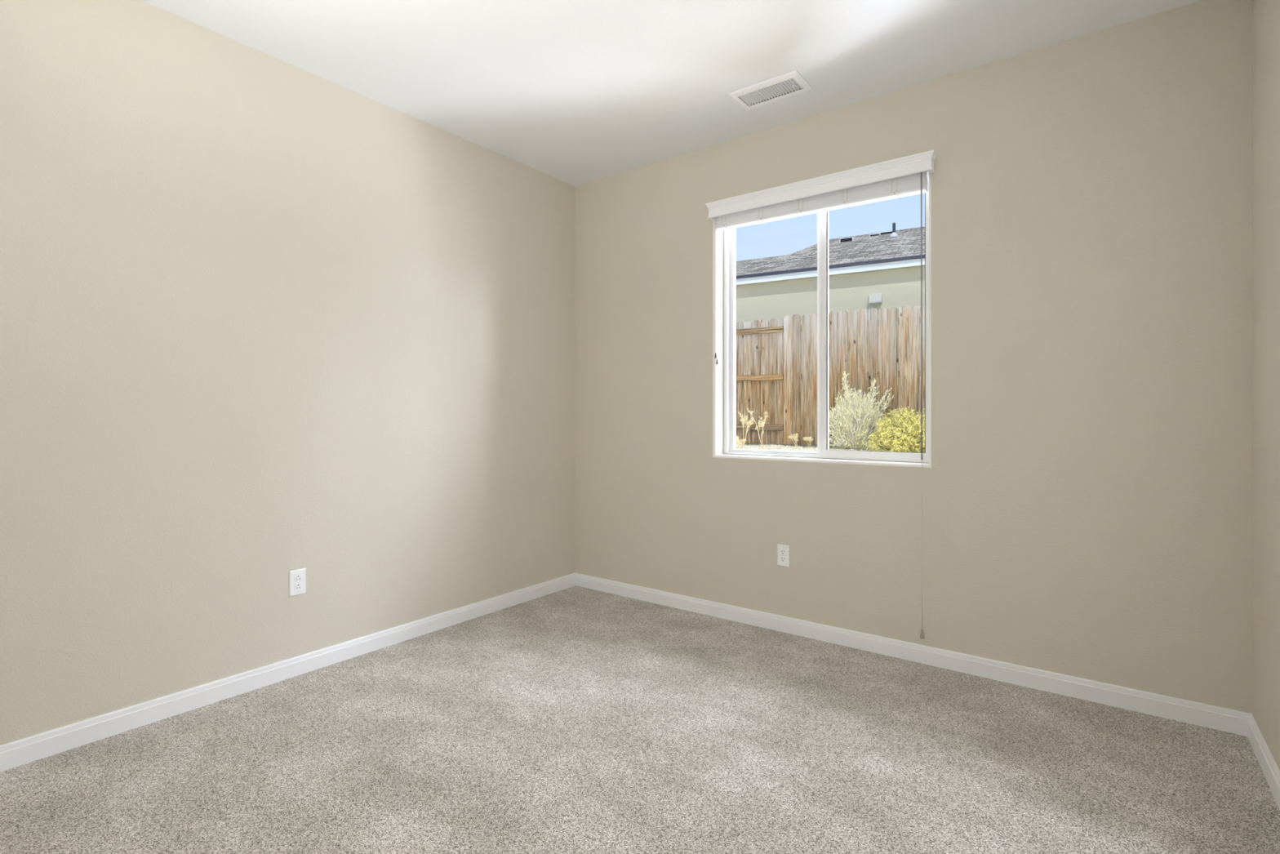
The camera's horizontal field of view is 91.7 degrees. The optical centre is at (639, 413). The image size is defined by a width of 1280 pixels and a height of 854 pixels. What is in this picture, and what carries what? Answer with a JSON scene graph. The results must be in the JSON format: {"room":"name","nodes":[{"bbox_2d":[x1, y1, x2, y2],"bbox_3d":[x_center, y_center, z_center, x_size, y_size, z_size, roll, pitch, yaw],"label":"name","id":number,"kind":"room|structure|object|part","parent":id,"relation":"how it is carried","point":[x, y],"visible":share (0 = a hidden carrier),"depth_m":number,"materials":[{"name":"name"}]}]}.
{"room":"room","nodes":[
{"label":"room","id":0,"kind":"room"},
{"bbox_2d":[0,0,575,745],"bbox_3d":[-1.654,-0.193,2.766,0.120,2.943,4.270,0,0,37],"label":"wall","id":1,"kind":"structure","parent":0,"point":[264,317],"depth_m":2.61,"materials":[{"name":"beige paint"}]},
{"bbox_2d":[0,573,575,772],"bbox_3d":[-1.624,1.142,2.694,0.014,0.093,3.950,0,0,37],"label":"baseboard","id":2,"kind":"structure","parent":1,"relation":"attached to","point":[25,750],"depth_m":2.60,"materials":[{"name":"white wood"}]},
{"bbox_2d":[288,568,306,596],"bbox_3d":[-1.544,0.762,2.805,0.008,0.114,0.071,0,0,37],"label":"electrical outlet","id":3,"kind":"object","parent":1,"relation":"attached to","point":[297,578],"visible":1,"depth_m":2.80,"materials":[{"name":"white plastic"}]},
{"bbox_2d":[293,582,302,590],"bbox_3d":[-1.543,0.781,2.804,0.004,0.028,0.034,0,0,37],"label":"receptacle","id":4,"kind":"object","parent":3,"relation":"attached to","point":[297,586],"depth_m":2.80,"materials":[{"name":"grey plastic"}]},
{"bbox_2d":[293,574,302,581],"bbox_3d":[-1.543,0.742,2.804,0.004,0.028,0.034,0,0,37],"label":"receptacle","id":5,"kind":"object","parent":3,"relation":"attached to","point":[296,577],"depth_m":2.80,"materials":[{"name":"grey plastic"}]},
{"bbox_2d":[0,585,1279,853],"bbox_3d":[-0.325,1.229,1.646,3.590,0.100,4.070,0,0,37],"label":"floor","id":6,"kind":"structure","parent":0,"point":[575,719],"depth_m":2.13,"materials":[{"name":"beige carpet"}]},
{"bbox_2d":[141,0,1200,186],"bbox_3d":[-0.289,-1.614,1.694,3.350,0.100,3.950,0,0,37],"label":"ceiling","id":7,"kind":"structure","parent":0,"point":[574,92],"depth_m":2.69,"materials":[{"name":"white paint"}]},
{"bbox_2d":[728,69,813,111],"bbox_3d":[0.631,-1.594,3.014,0.354,0.091,0.208,0,0,37],"label":"ceiling vent","id":8,"kind":"object","parent":7,"relation":"in","point":[792,83],"visible":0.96,"depth_m":3.01,"materials":[{"name":"white metal"}]},
{"bbox_2d":[575,0,1251,713],"bbox_3d":[0.955,-0.193,3.354,3.350,2.943,0.200,0,0,37],"label":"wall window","id":9,"kind":"structure","parent":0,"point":[1086,477],"depth_m":2.71,"materials":[{"name":"beige paint"}]},
{"bbox_2d":[777,543,789,566],"bbox_3d":[0.775,0.768,3.359,0.071,0.114,0.008,0,0,37],"label":"electrical outlet","id":10,"kind":"object","parent":9,"relation":"attached to","point":[783,551],"visible":1,"depth_m":3.36,"materials":[{"name":"white plastic"}]},
{"bbox_2d":[780,549,786,555],"bbox_3d":[0.774,0.748,3.358,0.034,0.028,0.004,0,0,37],"label":"receptacle","id":11,"kind":"object","parent":10,"relation":"attached to","point":[783,552],"depth_m":3.36,"materials":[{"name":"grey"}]},
{"bbox_2d":[780,556,786,561],"bbox_3d":[0.774,0.787,3.358,0.034,0.028,0.004,0,0,37],"label":"receptacle","id":12,"kind":"object","parent":10,"relation":"attached to","point":[782,558],"depth_m":3.36,"materials":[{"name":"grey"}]},
{"bbox_2d":[705,150,937,639],"bbox_3d":[0.892,-0.076,3.252,1.214,2.264,0.103,0,0,37],"label":"window blind","id":13,"kind":"object","parent":9,"relation":"attached to","point":[904,176],"visible":1,"depth_m":3.16,"materials":[{"name":"white plastic"}]},
{"bbox_3d":[0.436,-0.754,3.585,0.002,0.805,0.002,0,0,37],"label":"tilt cord","id":14,"kind":"part","parent":13,"relation":"part of","materials":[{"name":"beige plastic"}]},
{"bbox_3d":[0.444,-0.736,3.580,0.002,0.840,0.002,0,0,37],"label":"tilt cord","id":15,"kind":"part","parent":13,"relation":"part of","materials":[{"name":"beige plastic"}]},
{"bbox_3d":[0.900,-1.066,3.276,1.138,0.030,0.051,0,0,37],"label":"rail","id":16,"kind":"part","parent":13,"relation":"part of","materials":[{"name":"white wood"}]},
{"bbox_3d":[1.048,-1.093,3.155,0.036,0.101,0.047,0,0,37],"label":"ladder cord","id":17,"kind":"part","parent":13,"relation":"part of","materials":[{"name":"white fabric"}]},
{"bbox_3d":[1.240,-1.092,3.011,0.036,0.107,0.048,0,0,37],"label":"ladder cord","id":18,"kind":"part","parent":13,"relation":"part of","materials":[{"name":"white fabric"}]},
{"bbox_3d":[1.322,-0.481,2.916,0.008,1.350,0.005,0,0,37],"label":"cord","id":19,"kind":"part","parent":13,"relation":"part of","materials":[{"name":"grey plastic"}]},
{"bbox_3d":[1.323,0.616,2.916,0.003,0.805,0.002,0,0,37],"label":"lift cord","id":20,"kind":"part","parent":13,"relation":"part of","materials":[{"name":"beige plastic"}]},
{"bbox_2d":[723,170,928,462],"bbox_3d":[0.985,-0.480,3.393,1.153,1.443,0.092,0,0,37],"label":"window","id":21,"kind":"structure","parent":9,"relation":"attached to","point":[729,236],"depth_m":3.38,"materials":[{"name":"white plastic"}]},
{"bbox_3d":[0.783,-0.479,3.550,0.590,1.405,0.032,0,0,37],"label":"fixed sash","id":22,"kind":"part","parent":21,"relation":"part of","materials":[{"name":"white plastic"}]},
{"bbox_3d":[1.198,-0.474,3.197,0.558,1.414,0.030,0,0,37],"label":"sliding sash","id":23,"kind":"part","parent":21,"relation":"part of","materials":[{"name":"white plastic"}]},
{"bbox_2d":[575,573,1250,736],"bbox_3d":[0.891,1.142,3.269,3.350,0.093,0.014,0,0,37],"label":"baseboard","id":24,"kind":"structure","parent":9,"relation":"attached to","point":[1224,719],"depth_m":2.83,"materials":[{"name":"white wood"}]},
{"bbox_2d":[1251,0,1279,770],"bbox_3d":[1.123,-0.193,0.685,0.120,2.943,4.270,0,0,37],"label":"wall","id":25,"kind":"structure","parent":0,"point":[1265,14],"depth_m":2.06,"materials":[{"name":"beige paint"}]},
{"bbox_2d":[1247,713,1279,809],"bbox_3d":[1.046,1.142,0.693,0.014,0.093,3.950,0,0,37],"label":"baseboard","id":26,"kind":"structure","parent":25,"relation":"attached to","point":[1271,771],"depth_m":2.03,"materials":[{"name":"white wood"}]},
{"label":"outside","id":27,"kind":"structure","parent":0,"visible":0},
{"bbox_2d":[736,440,836,451],"bbox_3d":[6.377,0.921,10.050,20.000,0.839,17.000,0,0,37],"label":"ground","id":28,"kind":"structure","parent":27,"point":[801,440],"depth_m":10.24,"materials":[{"name":"beige soil"}]},
{"bbox_2d":[746,408,768,447],"bbox_3d":[1.711,0.211,9.040,0.310,0.592,0.167,0,0,37],"label":"weed","id":29,"kind":"object","parent":28,"relation":"on","point":[760,424],"visible":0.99,"depth_m":9.00,"materials":[{"name":"plant"}]},
{"bbox_2d":[736,318,783,444],"bbox_3d":[0.894,-0.522,10.686,3.229,2.022,0.068,0,0,29],"label":"wooden fence","id":30,"kind":"object","parent":28,"relation":"on","point":[757,376],"visible":0.34,"depth_m":10.10,"materials":[{"name":"brown wood"}]},
{"bbox_3d":[0.881,-1.341,10.677,3.215,0.090,0.039,0,0,29],"label":"rail","id":31,"kind":"part","parent":30,"relation":"part of","materials":[{"name":"brown wood"}]},
{"bbox_3d":[0.881,-0.581,10.677,3.215,0.090,0.039,0,0,29],"label":"rail","id":32,"kind":"part","parent":30,"relation":"part of","materials":[{"name":"brown wood"}]},
{"bbox_3d":[0.881,0.219,10.677,3.215,0.090,0.039,0,0,29],"label":"rail","id":33,"kind":"part","parent":30,"relation":"part of","materials":[{"name":"brown wood"}]},
{"bbox_2d":[802,436,813,447],"bbox_3d":[2.571,0.436,9.415,0.152,0.185,0.260,0,0,-6],"label":"weed","id":34,"kind":"object","parent":28,"relation":"on","point":[808,439],"visible":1,"depth_m":9.42,"materials":[{"name":"plant"}]},
{"bbox_2d":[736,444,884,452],"bbox_3d":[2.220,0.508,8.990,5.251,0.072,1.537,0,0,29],"label":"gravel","id":35,"kind":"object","parent":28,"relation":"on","point":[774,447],"visible":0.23,"depth_m":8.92,"materials":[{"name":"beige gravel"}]},
{"bbox_2d":[736,435,746,448],"bbox_3d":[1.384,0.411,8.642,0.187,0.203,0.228,0,0,13],"label":"weed","id":36,"kind":"object","parent":35,"relation":"on","point":[738,442],"visible":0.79,"depth_m":8.65,"materials":[{"name":"plant"}]},
{"bbox_2d":[737,411,754,447],"bbox_3d":[1.546,0.234,8.981,0.210,0.542,0.274,0,0,-6],"label":"weed","id":37,"kind":"object","parent":35,"relation":"on","point":[744,420],"visible":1,"depth_m":8.96,"materials":[{"name":"plant"}]},
{"bbox_2d":[788,433,798,447],"bbox_3d":[2.312,0.409,9.385,0.156,0.235,0.195,0,0,6],"label":"weed","id":38,"kind":"object","parent":35,"relation":"on","point":[795,436],"visible":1,"depth_m":9.35,"materials":[{"name":"plant"}]},
{"bbox_2d":[736,222,924,439],"bbox_3d":[6.284,-1.473,14.210,18.600,5.584,6.932,0,0,29],"label":"house","id":39,"kind":"structure","parent":28,"relation":"on","point":[877,270],"depth_m":12.22,"materials":[{"name":"beige paint"}]},
{"bbox_2d":[839,236,855,242],"bbox_3d":[4.818,-4.024,14.422,0.300,0.195,0.300,0,0,29],"label":"roof vent","id":40,"kind":"object","parent":39,"relation":"attached to","point":[851,238],"depth_m":14.28,"materials":[{"name":"black metal"}]},
{"bbox_2d":[869,233,880,236],"bbox_3d":[5.481,-4.143,14.446,0.240,0.145,0.300,0,0,29],"label":"roof vent","id":41,"kind":"object","parent":39,"relation":"attached to","point":[871,234],"depth_m":14.31,"materials":[{"name":"black metal"}]},
{"bbox_2d":[868,293,882,304],"bbox_3d":[4.372,-2.136,11.533,0.220,0.178,0.110,0,0,29],"label":"vent hood","id":42,"kind":"object","parent":39,"relation":"attached to","point":[873,298],"depth_m":11.53,"materials":[{"name":"grey"}]},
{"bbox_2d":[878,231,892,235],"bbox_3d":[5.707,-4.164,14.353,0.370,0.142,0.294,0,0,37],"label":"roof vent","id":43,"kind":"object","parent":39,"relation":"attached to","point":[887,232],"depth_m":14.24,"materials":[{"name":"black metal"}]},
{"bbox_2d":[783,305,924,446],"bbox_3d":[4.324,-0.537,8.729,4.673,2.052,0.067,0,0,29],"label":"wooden fence","id":44,"kind":"object","parent":28,"relation":"on","point":[884,347],"visible":0.38,"depth_m":9.31,"materials":[{"name":"brown wood"}]},
{"bbox_2d":[828,371,893,449],"bbox_3d":[3.038,-0.032,8.735,0.994,1.122,1.014,0,0,37],"label":"rabbitbrush","id":45,"kind":"object","parent":28,"relation":"on","point":[854,431],"visible":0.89,"depth_m":8.61,"materials":[{"name":"green plant"}]},
{"bbox_2d":[864,405,924,453],"bbox_3d":[3.411,0.237,7.909,1.058,0.680,1.097,0,0,37],"label":"rabbitbrush","id":46,"kind":"object","parent":28,"relation":"on","point":[905,437],"visible":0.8,"depth_m":7.73,"materials":[{"name":"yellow plant"}]}
]}

